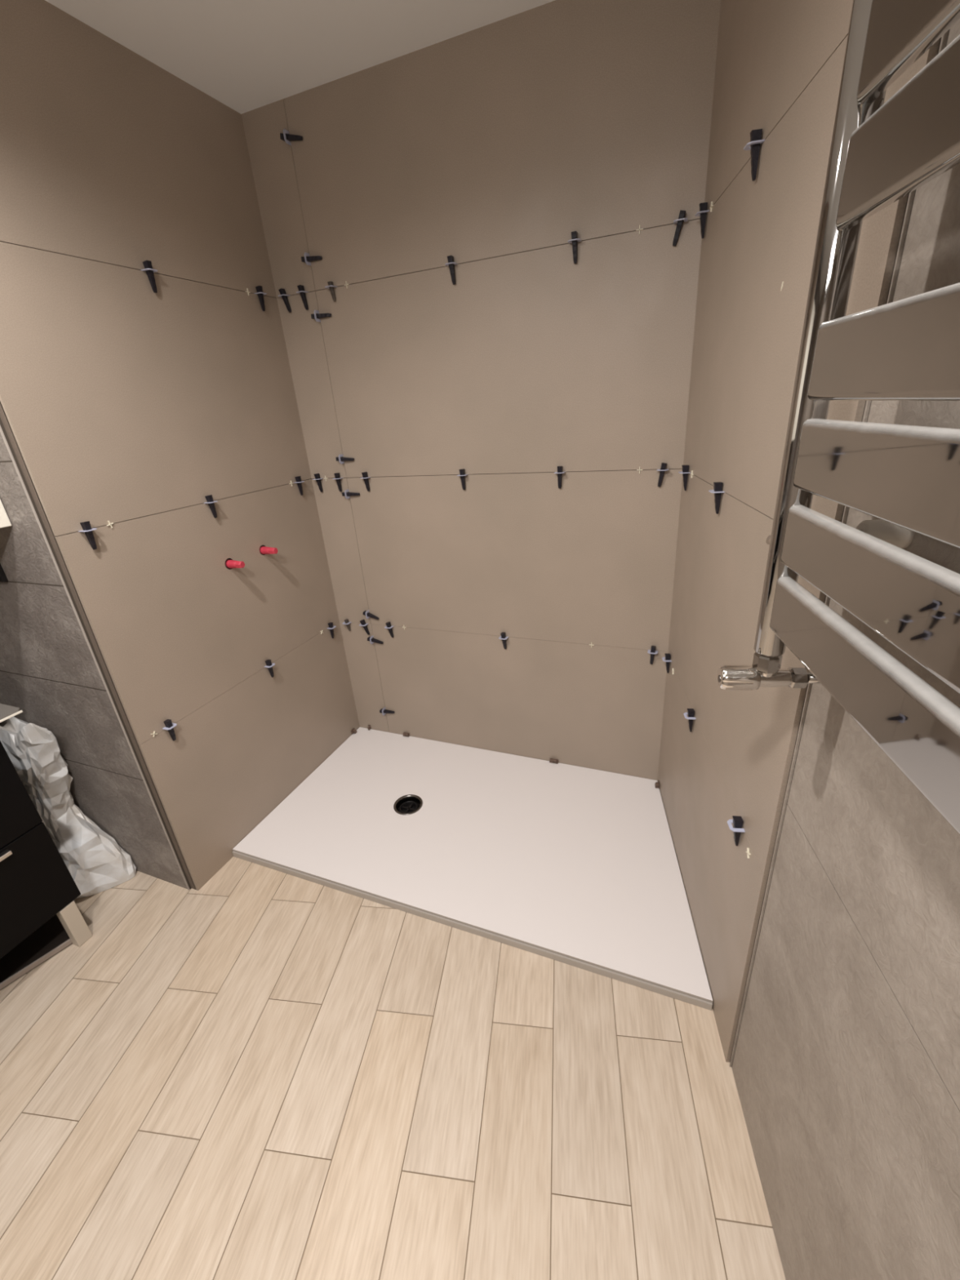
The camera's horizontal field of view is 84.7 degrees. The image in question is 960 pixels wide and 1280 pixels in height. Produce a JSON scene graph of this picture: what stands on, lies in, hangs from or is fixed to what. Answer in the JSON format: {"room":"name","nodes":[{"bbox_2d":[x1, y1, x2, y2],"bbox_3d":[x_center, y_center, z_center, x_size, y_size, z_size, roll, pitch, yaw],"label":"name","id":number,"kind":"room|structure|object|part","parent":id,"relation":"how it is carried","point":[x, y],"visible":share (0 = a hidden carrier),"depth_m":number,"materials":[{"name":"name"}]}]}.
{"room":"bathroom","nodes":[
{"label":"bathroom","id":0,"kind":"room"},
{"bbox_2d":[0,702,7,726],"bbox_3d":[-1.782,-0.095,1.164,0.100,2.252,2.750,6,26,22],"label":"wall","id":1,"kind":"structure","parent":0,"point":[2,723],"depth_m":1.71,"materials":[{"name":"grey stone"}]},
{"bbox_2d":[0,498,11,528],"bbox_3d":[-1.520,-0.481,0.940,0.477,0.703,0.702,6,26,22],"label":"upper cabinet","id":2,"kind":"object","parent":1,"relation":"attached to","point":[5,522],"visible":1,"depth_m":1.27,"materials":[{"name":"white paint"}]},
{"bbox_2d":[0,0,359,890],"bbox_3d":[-1.117,-0.421,1.783,0.620,2.252,0.958,6,26,22],"label":"wall","id":3,"kind":"structure","parent":0,"point":[124,403],"depth_m":1.49,"materials":[{"name":"beige tile"}]},
{"bbox_2d":[0,563,8,582],"bbox_3d":[-1.291,-0.194,1.388,0.078,0.080,0.013,6,26,22],"label":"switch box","id":4,"kind":"object","parent":3,"relation":"attached to","point":[3,578],"visible":1,"depth_m":1.38,"materials":[{"name":"black plastic"}]},
{"bbox_2d":[78,520,97,550],"bbox_3d":[-0.972,-0.260,1.314,0.032,0.070,0.033,6,26,22],"label":"clip","id":5,"kind":"object","parent":3,"relation":"attached to","point":[87,530],"visible":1,"depth_m":1.31,"materials":[{"name":"black plastic"}]},
{"bbox_3d":[-0.973,-0.273,1.308,0.033,0.002,0.033,6,26,22],"label":"clip plate","id":6,"kind":"part","parent":5,"relation":"part of","materials":[{"name":"white plastic"}]},
{"bbox_2d":[0,425,189,889],"bbox_3d":[-1.038,-0.204,1.280,0.002,2.252,0.005,6,26,22],"label":"trim","id":7,"kind":"structure","parent":3,"relation":"attached to","point":[1,429],"depth_m":1.36,"materials":[{"name":"grey metal"}]},
{"bbox_2d":[106,520,113,528],"bbox_3d":[-0.959,-0.299,1.365,0.006,0.020,0.017,6,26,22],"label":"spacer","id":8,"kind":"object","parent":3,"relation":"attached to","point":[109,523],"visible":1,"depth_m":1.36,"materials":[{"name":"beige plastic"}]},
{"bbox_2d":[141,260,158,293],"bbox_3d":[-0.871,-0.962,1.397,0.032,0.070,0.033,6,26,22],"label":"clip","id":9,"kind":"object","parent":3,"relation":"attached to","point":[147,264],"visible":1,"depth_m":1.39,"materials":[{"name":"black plastic"}]},
{"bbox_3d":[-0.872,-0.975,1.391,0.033,0.002,0.033,6,26,22],"label":"clip plate","id":10,"kind":"part","parent":9,"relation":"part of","materials":[{"name":"white plastic"}]},
{"bbox_2d":[162,719,177,741],"bbox_3d":[-0.922,0.270,1.572,0.032,0.070,0.033,6,26,22],"label":"clip","id":11,"kind":"object","parent":3,"relation":"attached to","point":[169,725],"visible":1,"depth_m":1.56,"materials":[{"name":"black plastic"}]},
{"bbox_3d":[-0.923,0.257,1.567,0.033,0.002,0.033,6,26,22],"label":"clip plate","id":12,"kind":"part","parent":11,"relation":"part of","materials":[{"name":"white plastic"}]},
{"bbox_2d":[202,494,217,518],"bbox_3d":[-0.831,-0.413,1.634,0.032,0.071,0.033,6,26,22],"label":"clip","id":13,"kind":"object","parent":3,"relation":"attached to","point":[209,498],"visible":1,"depth_m":1.63,"materials":[{"name":"black plastic"}]},
{"bbox_2d":[225,560,244,568],"bbox_3d":[-0.799,-0.247,1.720,0.064,0.027,0.027,6,26,22],"label":"plug","id":14,"kind":"object","parent":3,"relation":"attached to","point":[228,563],"visible":1,"depth_m":1.71,"materials":[{"name":"red plastic"}]},
{"bbox_2d":[253,285,266,311],"bbox_3d":[-0.720,-1.125,1.737,0.032,0.070,0.033,6,26,22],"label":"clip","id":15,"kind":"object","parent":3,"relation":"attached to","point":[259,289],"visible":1,"depth_m":1.73,"materials":[{"name":"black plastic"}]},
{"bbox_2d":[259,546,277,554],"bbox_3d":[-0.741,-0.314,1.847,0.066,0.027,0.027,6,26,22],"label":"plug","id":16,"kind":"object","parent":3,"relation":"attached to","point":[263,550],"visible":1,"depth_m":1.84,"materials":[{"name":"red plastic"}]},
{"bbox_2d":[264,659,275,677],"bbox_3d":[-0.766,0.105,1.926,0.032,0.071,0.033,6,26,22],"label":"clip","id":17,"kind":"object","parent":3,"relation":"attached to","point":[268,663],"visible":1,"depth_m":1.92,"materials":[{"name":"black plastic"}]},
{"bbox_3d":[-0.767,0.092,1.920,0.033,0.002,0.033,6,26,22],"label":"clip plate","id":18,"kind":"part","parent":17,"relation":"part of","materials":[{"name":"white plastic"}]},
{"bbox_2d":[293,475,304,495],"bbox_3d":[-0.677,-0.580,1.981,0.032,0.071,0.033,6,26,22],"label":"clip","id":19,"kind":"object","parent":3,"relation":"attached to","point":[299,482],"visible":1,"depth_m":1.97,"materials":[{"name":"black plastic"}]},
{"bbox_2d":[327,622,336,638],"bbox_3d":[-0.628,-0.041,2.237,0.032,0.071,0.033,6,26,22],"label":"clip","id":20,"kind":"object","parent":3,"relation":"attached to","point":[331,625],"visible":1,"depth_m":2.23,"materials":[{"name":"black plastic"}]},
{"bbox_2d":[44,0,555,114],"bbox_3d":[-0.510,-1.038,0.161,3.020,0.100,2.970,6,26,22],"label":"ceiling","id":21,"kind":"structure","parent":0,"point":[246,55],"depth_m":1.29,"materials":[{"name":"white paint"}]},
{"bbox_2d":[0,808,786,1279],"bbox_3d":[-0.419,1.094,1.129,2.667,0.080,2.750,6,26,22],"label":"floor","id":22,"kind":"structure","parent":0,"point":[258,1072],"depth_m":1.16,"materials":[{"name":"brown wood"}]},
{"bbox_2d":[0,914,72,989],"bbox_3d":[-1.427,0.939,1.529,0.250,0.021,0.364,15,30,37],"label":"floor panel","id":23,"kind":"object","parent":22,"relation":"on","point":[51,937],"visible":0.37,"depth_m":1.55,"materials":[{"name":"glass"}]},
{"bbox_2d":[0,741,92,958],"bbox_3d":[-1.516,0.681,1.268,0.454,0.716,0.680,6,26,22],"label":"vanity unit","id":24,"kind":"object","parent":22,"relation":"on","point":[37,885],"visible":1,"depth_m":1.42,"materials":[{"name":"black paint"}]},
{"bbox_3d":[-1.318,0.651,1.165,0.017,0.011,0.498,6,26,22],"label":"handle","id":25,"kind":"part","parent":24,"relation":"part of","materials":[{"name":"grey wood"}]},
{"bbox_2d":[0,703,22,722],"bbox_3d":[-1.529,0.272,1.098,0.480,0.170,0.754,6,26,22],"label":"washbasin","id":26,"kind":"object","parent":24,"relation":"in","point":[6,712],"visible":1,"depth_m":1.33,"materials":[{"name":"grey ceramic"}]},
{"bbox_3d":[-1.345,0.505,1.108,0.020,0.282,0.680,6,26,22],"label":"drawer","id":27,"kind":"part","parent":24,"relation":"part of","materials":[{"name":"black paint"}]},
{"bbox_3d":[-1.325,0.762,1.222,0.020,0.276,0.680,6,26,22],"label":"drawer","id":28,"kind":"part","parent":24,"relation":"part of","materials":[{"name":"black paint"}]},
{"bbox_3d":[-1.204,0.838,1.561,0.030,0.149,0.040,6,26,22],"label":"leg","id":29,"kind":"part","parent":24,"relation":"part of","materials":[{"name":"beige wood"}]},
{"bbox_2d":[0,716,136,898],"bbox_3d":[-1.380,0.544,1.681,0.343,0.611,0.173,6,26,22],"label":"plastic bag","id":30,"kind":"object","parent":22,"relation":"on","point":[95,860],"visible":0.76,"depth_m":1.69,"materials":[{"name":"white plastic"}]},
{"bbox_2d":[232,727,712,1009],"bbox_3d":[-0.004,0.658,1.898,1.548,0.032,0.802,6,26,22],"label":"shower tray","id":31,"kind":"object","parent":22,"relation":"on","point":[576,866],"visible":1,"depth_m":1.77,"materials":[{"name":"white ceramic"}]},
{"bbox_2d":[351,728,356,733],"bbox_3d":[-0.588,0.426,2.460,0.015,0.020,0.026,6,26,22],"label":"plastic shim","id":32,"kind":"object","parent":31,"relation":"on","point":[353,731],"visible":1,"depth_m":2.46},
{"bbox_2d":[403,732,409,737],"bbox_3d":[-0.338,0.432,2.409,0.030,0.018,0.013,6,26,22],"label":"plastic shim","id":33,"kind":"object","parent":31,"relation":"on","point":[405,734],"visible":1,"depth_m":2.41,"materials":[{"name":"plastic"}]},
{"bbox_2d":[397,800,420,813],"bbox_3d":[-0.270,0.641,2.000,0.093,0.018,0.093,6,26,22],"label":"drain","id":34,"kind":"object","parent":31,"relation":"on","point":[404,806],"depth_m":2.01,"materials":[{"name":"black plastic"}]},
{"bbox_2d":[549,758,558,764],"bbox_3d":[0.302,0.495,2.156,0.036,0.018,0.013,6,26,22],"label":"plastic shim","id":35,"kind":"object","parent":31,"relation":"on","point":[551,760],"visible":1,"depth_m":2.15,"materials":[{"name":"plastic"}]},
{"bbox_2d":[654,780,660,788],"bbox_3d":[0.665,0.542,1.978,0.015,0.020,0.026,0,24,9],"label":"plastic shim","id":36,"kind":"object","parent":31,"relation":"on","point":[657,784],"visible":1,"depth_m":1.97,"materials":[{"name":"beige plastic"}]},
{"bbox_2d":[241,0,720,781],"bbox_3d":[-0.002,-0.543,1.863,1.386,2.252,0.101,6,26,22],"label":"wall","id":37,"kind":"structure","parent":0,"point":[486,147],"depth_m":1.64,"materials":[{"name":"beige tile"}]},
{"bbox_2d":[277,288,291,312],"bbox_3d":[-0.664,-1.153,1.792,0.033,0.070,0.032,6,26,22],"label":"clip","id":38,"kind":"object","parent":37,"relation":"attached to","point":[282,292],"visible":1,"depth_m":1.78,"materials":[{"name":"black plastic"}]},
{"bbox_2d":[280,128,302,146],"bbox_3d":[-0.565,-1.509,1.577,0.070,0.033,0.032,6,26,22],"label":"clip","id":39,"kind":"object","parent":37,"relation":"attached to","point":[286,137],"visible":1,"depth_m":1.58,"materials":[{"name":"black plastic"}]},
{"bbox_3d":[-0.578,-1.510,1.583,0.002,0.033,0.033,6,26,22],"label":"clip plate","id":40,"kind":"part","parent":39,"relation":"part of","materials":[{"name":"white plastic"}]},
{"bbox_2d":[296,284,308,310],"bbox_3d":[-0.592,-1.146,1.764,0.033,0.070,0.032,6,26,22],"label":"clip","id":41,"kind":"object","parent":37,"relation":"attached to","point":[301,290],"visible":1,"depth_m":1.76,"materials":[{"name":"black plastic"}]},
{"bbox_2d":[301,252,322,266],"bbox_3d":[-0.542,-1.232,1.700,0.070,0.033,0.032,6,26,22],"label":"clip","id":42,"kind":"object","parent":37,"relation":"attached to","point":[306,259],"visible":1,"depth_m":1.70,"materials":[{"name":"black plastic"}]},
{"bbox_3d":[-0.556,-1.233,1.706,0.002,0.033,0.033,6,26,22],"label":"clip plate","id":43,"kind":"part","parent":42,"relation":"part of","materials":[{"name":"white plastic"}]},
{"bbox_2d":[312,473,322,492],"bbox_3d":[-0.624,-0.607,2.035,0.033,0.070,0.032,6,26,22],"label":"clip","id":44,"kind":"object","parent":37,"relation":"attached to","point":[317,476],"visible":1,"depth_m":2.03,"materials":[{"name":"black plastic"}]},
{"bbox_2d":[311,310,331,322],"bbox_3d":[-0.531,-1.087,1.764,0.070,0.033,0.032,6,26,22],"label":"clip","id":45,"kind":"object","parent":37,"relation":"attached to","point":[316,315],"visible":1,"depth_m":1.76,"materials":[{"name":"black plastic"}]},
{"bbox_3d":[-0.545,-1.088,1.770,0.002,0.033,0.033,6,26,22],"label":"clip plate","id":46,"kind":"part","parent":45,"relation":"part of","materials":[{"name":"white plastic"}]},
{"bbox_2d":[324,280,337,302],"bbox_3d":[-0.484,-1.137,1.720,0.033,0.055,0.032,6,26,22],"label":"clip","id":47,"kind":"object","parent":37,"relation":"attached to","point":[331,286],"visible":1,"depth_m":1.72,"materials":[{"name":"plastic"}]},
{"bbox_2d":[332,472,343,491],"bbox_3d":[-0.538,-0.598,2.001,0.033,0.069,0.032,6,26,22],"label":"clip","id":48,"kind":"object","parent":37,"relation":"attached to","point":[337,477],"visible":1,"depth_m":1.99,"materials":[{"name":"black plastic"}]},
{"bbox_2d":[335,453,354,463],"bbox_3d":[-0.499,-0.670,1.950,0.070,0.033,0.032,6,26,22],"label":"clip","id":49,"kind":"object","parent":37,"relation":"attached to","point":[340,458],"visible":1,"depth_m":1.95,"materials":[{"name":"black plastic"}]},
{"bbox_3d":[-0.513,-0.672,1.955,0.002,0.033,0.033,6,26,22],"label":"clip plate","id":50,"kind":"part","parent":49,"relation":"part of","materials":[{"name":"white plastic"}]},
{"bbox_2d":[342,618,351,631],"bbox_3d":[-0.572,-0.063,2.273,0.033,0.055,0.032,6,26,22],"label":"clip","id":51,"kind":"object","parent":37,"relation":"attached to","point":[346,621],"visible":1,"depth_m":2.27,"materials":[{"name":"plastic"}]},
{"bbox_2d":[342,488,359,498],"bbox_3d":[-0.490,-0.554,2.001,0.070,0.033,0.032,6,26,22],"label":"clip","id":52,"kind":"object","parent":37,"relation":"attached to","point":[346,494],"visible":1,"depth_m":2.00,"materials":[{"name":"black plastic"}]},
{"bbox_3d":[-0.504,-0.556,2.006,0.002,0.033,0.033,6,26,22],"label":"clip plate","id":53,"kind":"part","parent":52,"relation":"part of","materials":[{"name":"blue plastic"}]},
{"bbox_2d":[359,619,369,635],"bbox_3d":[-0.492,-0.053,2.242,0.034,0.070,0.032,6,26,22],"label":"clip","id":54,"kind":"object","parent":37,"relation":"attached to","point":[362,622],"visible":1,"depth_m":2.23,"materials":[{"name":"black plastic"}]},
{"bbox_2d":[360,471,371,491],"bbox_3d":[-0.423,-0.587,1.956,0.033,0.070,0.032,6,26,22],"label":"clip","id":55,"kind":"object","parent":37,"relation":"attached to","point":[365,476],"visible":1,"depth_m":1.95,"materials":[{"name":"black plastic"}]},
{"bbox_2d":[362,609,378,619],"bbox_3d":[-0.456,-0.103,2.202,0.068,0.039,0.032,6,26,22],"label":"clip","id":56,"kind":"object","parent":37,"relation":"attached to","point":[366,613],"visible":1,"depth_m":2.20,"materials":[{"name":"black plastic"}]},
{"bbox_2d":[367,635,382,644],"bbox_3d":[-0.447,0.001,2.248,0.070,0.033,0.032,6,26,22],"label":"clip","id":57,"kind":"object","parent":37,"relation":"attached to","point":[371,639],"visible":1,"depth_m":2.25,"materials":[{"name":"black plastic"}]},
{"bbox_2d":[379,706,394,715],"bbox_3d":[-0.421,0.326,2.392,0.069,0.033,0.032,6,26,22],"label":"clip","id":58,"kind":"object","parent":37,"relation":"attached to","point":[384,711],"visible":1,"depth_m":2.39,"materials":[{"name":"black plastic"}]},
{"bbox_2d":[384,622,393,637],"bbox_3d":[-0.377,-0.041,2.196,0.033,0.070,0.032,6,26,22],"label":"clip","id":59,"kind":"object","parent":37,"relation":"attached to","point":[388,626],"visible":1,"depth_m":2.19,"materials":[{"name":"black plastic"}]},
{"bbox_2d":[444,255,458,284],"bbox_3d":[-0.084,-1.096,1.562,0.033,0.070,0.032,6,26,22],"label":"clip","id":60,"kind":"object","parent":37,"relation":"attached to","point":[451,264],"visible":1,"depth_m":1.56,"materials":[{"name":"black plastic"}]},
{"bbox_3d":[-0.085,-1.110,1.556,0.033,0.002,0.033,6,26,22],"label":"clip plate","id":61,"kind":"part","parent":60,"relation":"part of","materials":[{"name":"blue plastic"}]},
{"bbox_2d":[457,468,468,489],"bbox_3d":[-0.059,-0.551,1.812,0.033,0.069,0.032,6,26,22],"label":"clip","id":62,"kind":"object","parent":37,"relation":"attached to","point":[462,474],"visible":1,"depth_m":1.80,"materials":[{"name":"black plastic"}]},
{"bbox_2d":[498,631,508,648],"bbox_3d":[0.091,0.005,2.011,0.033,0.070,0.032,6,26,22],"label":"clip","id":63,"kind":"object","parent":37,"relation":"attached to","point":[503,637],"visible":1,"depth_m":2.00,"materials":[{"name":"black plastic"}]},
{"bbox_2d":[554,466,565,488],"bbox_3d":[0.256,-0.521,1.687,0.033,0.070,0.032,6,26,22],"label":"clip","id":64,"kind":"object","parent":37,"relation":"attached to","point":[559,472],"visible":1,"depth_m":1.68,"materials":[{"name":"black plastic"}]},
{"bbox_2d":[567,231,581,263],"bbox_3d":[0.256,-1.062,1.428,0.033,0.070,0.032,6,26,22],"label":"clip","id":65,"kind":"object","parent":37,"relation":"attached to","point":[574,240],"visible":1,"depth_m":1.42,"materials":[{"name":"black plastic"}]},
{"bbox_3d":[0.255,-1.076,1.421,0.033,0.002,0.033,6,26,22],"label":"clip plate","id":66,"kind":"part","parent":65,"relation":"part of","materials":[{"name":"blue plastic"}]},
{"bbox_2d":[647,645,657,664],"bbox_3d":[0.594,0.054,1.812,0.033,0.070,0.032,6,26,22],"label":"clip","id":67,"kind":"object","parent":37,"relation":"attached to","point":[651,651],"visible":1,"depth_m":1.80,"materials":[{"name":"black plastic"}]},
{"bbox_3d":[0.593,0.040,1.806,0.033,0.002,0.033,6,26,22],"label":"clip plate","id":68,"kind":"part","parent":67,"relation":"part of","materials":[{"name":"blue plastic"}]},
{"bbox_2d":[656,462,669,486],"bbox_3d":[0.545,-0.493,1.573,0.033,0.070,0.032,6,26,22],"label":"clip","id":69,"kind":"object","parent":37,"relation":"attached to","point":[662,469],"visible":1,"depth_m":1.57,"materials":[{"name":"black plastic"}]},
{"bbox_2d":[672,209,688,246],"bbox_3d":[0.505,-1.039,1.329,0.033,0.070,0.032,6,26,22],"label":"clip","id":70,"kind":"object","parent":37,"relation":"attached to","point":[679,222],"visible":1,"depth_m":1.32,"materials":[{"name":"black plastic"}]},
{"bbox_3d":[0.504,-1.052,1.323,0.033,0.002,0.033,6,26,22],"label":"clip plate","id":71,"kind":"part","parent":70,"relation":"part of","materials":[{"name":"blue plastic"}]},
{"bbox_2d":[657,0,941,1062],"bbox_3d":[0.588,-0.270,1.144,0.101,2.252,0.937,0,24,9],"label":"wall","id":72,"kind":"structure","parent":0,"point":[780,63],"depth_m":1.04,"materials":[{"name":"beige tile"}]},
{"bbox_2d":[662,653,671,673],"bbox_3d":[0.626,0.079,1.761,0.032,0.069,0.033,0,24,9],"label":"clip","id":73,"kind":"object","parent":72,"relation":"attached to","point":[668,655],"visible":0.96,"depth_m":1.75,"materials":[{"name":"black plastic"}]},
{"bbox_3d":[0.625,0.065,1.755,0.033,0.002,0.033,0,24,9],"label":"clip plate","id":74,"kind":"part","parent":73,"relation":"part of","materials":[{"name":"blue plastic"}]},
{"bbox_2d":[678,464,691,490],"bbox_3d":[0.579,-0.458,1.490,0.032,0.069,0.033,0,24,9],"label":"clip","id":75,"kind":"object","parent":72,"relation":"attached to","point":[685,472],"visible":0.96,"depth_m":1.48,"materials":[{"name":"black plastic"}]},
{"bbox_2d":[683,708,695,732],"bbox_3d":[0.579,0.222,1.451,0.032,0.069,0.033,0,24,9],"label":"clip","id":76,"kind":"object","parent":72,"relation":"attached to","point":[691,712],"visible":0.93,"depth_m":1.44,"materials":[{"name":"black plastic"}]},
{"bbox_3d":[0.577,0.208,1.445,0.033,0.002,0.033,0,24,9],"label":"clip plate","id":77,"kind":"part","parent":76,"relation":"part of","materials":[{"name":"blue plastic"}]},
{"bbox_2d":[694,202,709,238],"bbox_3d":[0.542,-1.021,1.284,0.032,0.069,0.033,0,24,9],"label":"clip","id":78,"kind":"object","parent":72,"relation":"attached to","point":[703,211],"visible":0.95,"depth_m":1.28,"materials":[{"name":"black plastic"}]},
{"bbox_3d":[0.541,-1.035,1.278,0.033,0.002,0.033,0,24,9],"label":"clip plate","id":79,"kind":"part","parent":78,"relation":"part of","materials":[{"name":"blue plastic"}]},
{"bbox_2d":[708,481,724,514],"bbox_3d":[0.532,-0.319,1.184,0.032,0.069,0.033,0,24,9],"label":"clip","id":80,"kind":"object","parent":72,"relation":"attached to","point":[717,486],"visible":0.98,"depth_m":1.18,"materials":[{"name":"black plastic"}]},
{"bbox_3d":[0.531,-0.333,1.178,0.033,0.002,0.033,0,24,9],"label":"clip plate","id":81,"kind":"part","parent":80,"relation":"part of","materials":[{"name":"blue plastic"}]},
{"bbox_2d":[727,815,745,845],"bbox_3d":[0.520,0.389,1.070,0.032,0.069,0.033,0,24,9],"label":"clip","id":82,"kind":"object","parent":72,"relation":"attached to","point":[737,821],"visible":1,"depth_m":1.06,"materials":[{"name":"black plastic"}]},
{"bbox_3d":[0.519,0.375,1.064,0.033,0.002,0.033,0,24,9],"label":"clip plate","id":83,"kind":"part","parent":82,"relation":"part of","materials":[{"name":"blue plastic"}]},
{"bbox_2d":[746,847,751,858],"bbox_3d":[0.523,0.414,1.025,0.006,0.018,0.016,0,24,9],"label":"spacer","id":84,"kind":"object","parent":72,"relation":"attached to","point":[748,848],"visible":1,"depth_m":1.02,"materials":[{"name":"beige plastic"}]},
{"bbox_2d":[743,128,764,181],"bbox_3d":[0.489,-0.865,0.942,0.032,0.069,0.033,0,24,9],"label":"clip","id":85,"kind":"object","parent":72,"relation":"attached to","point":[755,142],"visible":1,"depth_m":0.93,"materials":[{"name":"black plastic"}]},
{"bbox_3d":[0.488,-0.879,0.935,0.033,0.002,0.033,0,24,9],"label":"clip plate","id":86,"kind":"part","parent":85,"relation":"part of","materials":[{"name":"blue plastic"}]},
{"bbox_2d":[731,19,959,1279],"bbox_3d":[0.393,0.336,-0.187,0.102,2.252,2.013,0,24,9],"label":"stone wall","id":87,"kind":"structure","parent":0,"point":[846,1066],"depth_m":0.65,"materials":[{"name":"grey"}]},
{"bbox_2d":[716,0,959,835],"bbox_3d":[0.303,-0.202,0.315,0.164,0.820,0.580,3,25,17],"label":"towel radiator","id":88,"kind":"object","parent":87,"relation":"attached to","point":[907,477],"visible":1,"depth_m":0.43,"materials":[{"name":"silver metal"}]},
{"bbox_3d":[0.347,0.050,0.708,0.048,0.034,0.034,0,24,9],"label":"handle","id":89,"kind":"part","parent":88,"relation":"part of","materials":[{"name":"silver metal"}]},
{"bbox_2d":[729,29,949,1066],"bbox_3d":[0.481,-0.074,0.721,0.006,2.252,0.003,0,24,9],"label":"trim","id":90,"kind":"structure","parent":87,"relation":"attached to","point":[944,38],"depth_m":0.81,"materials":[{"name":"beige metal"}]}
]}

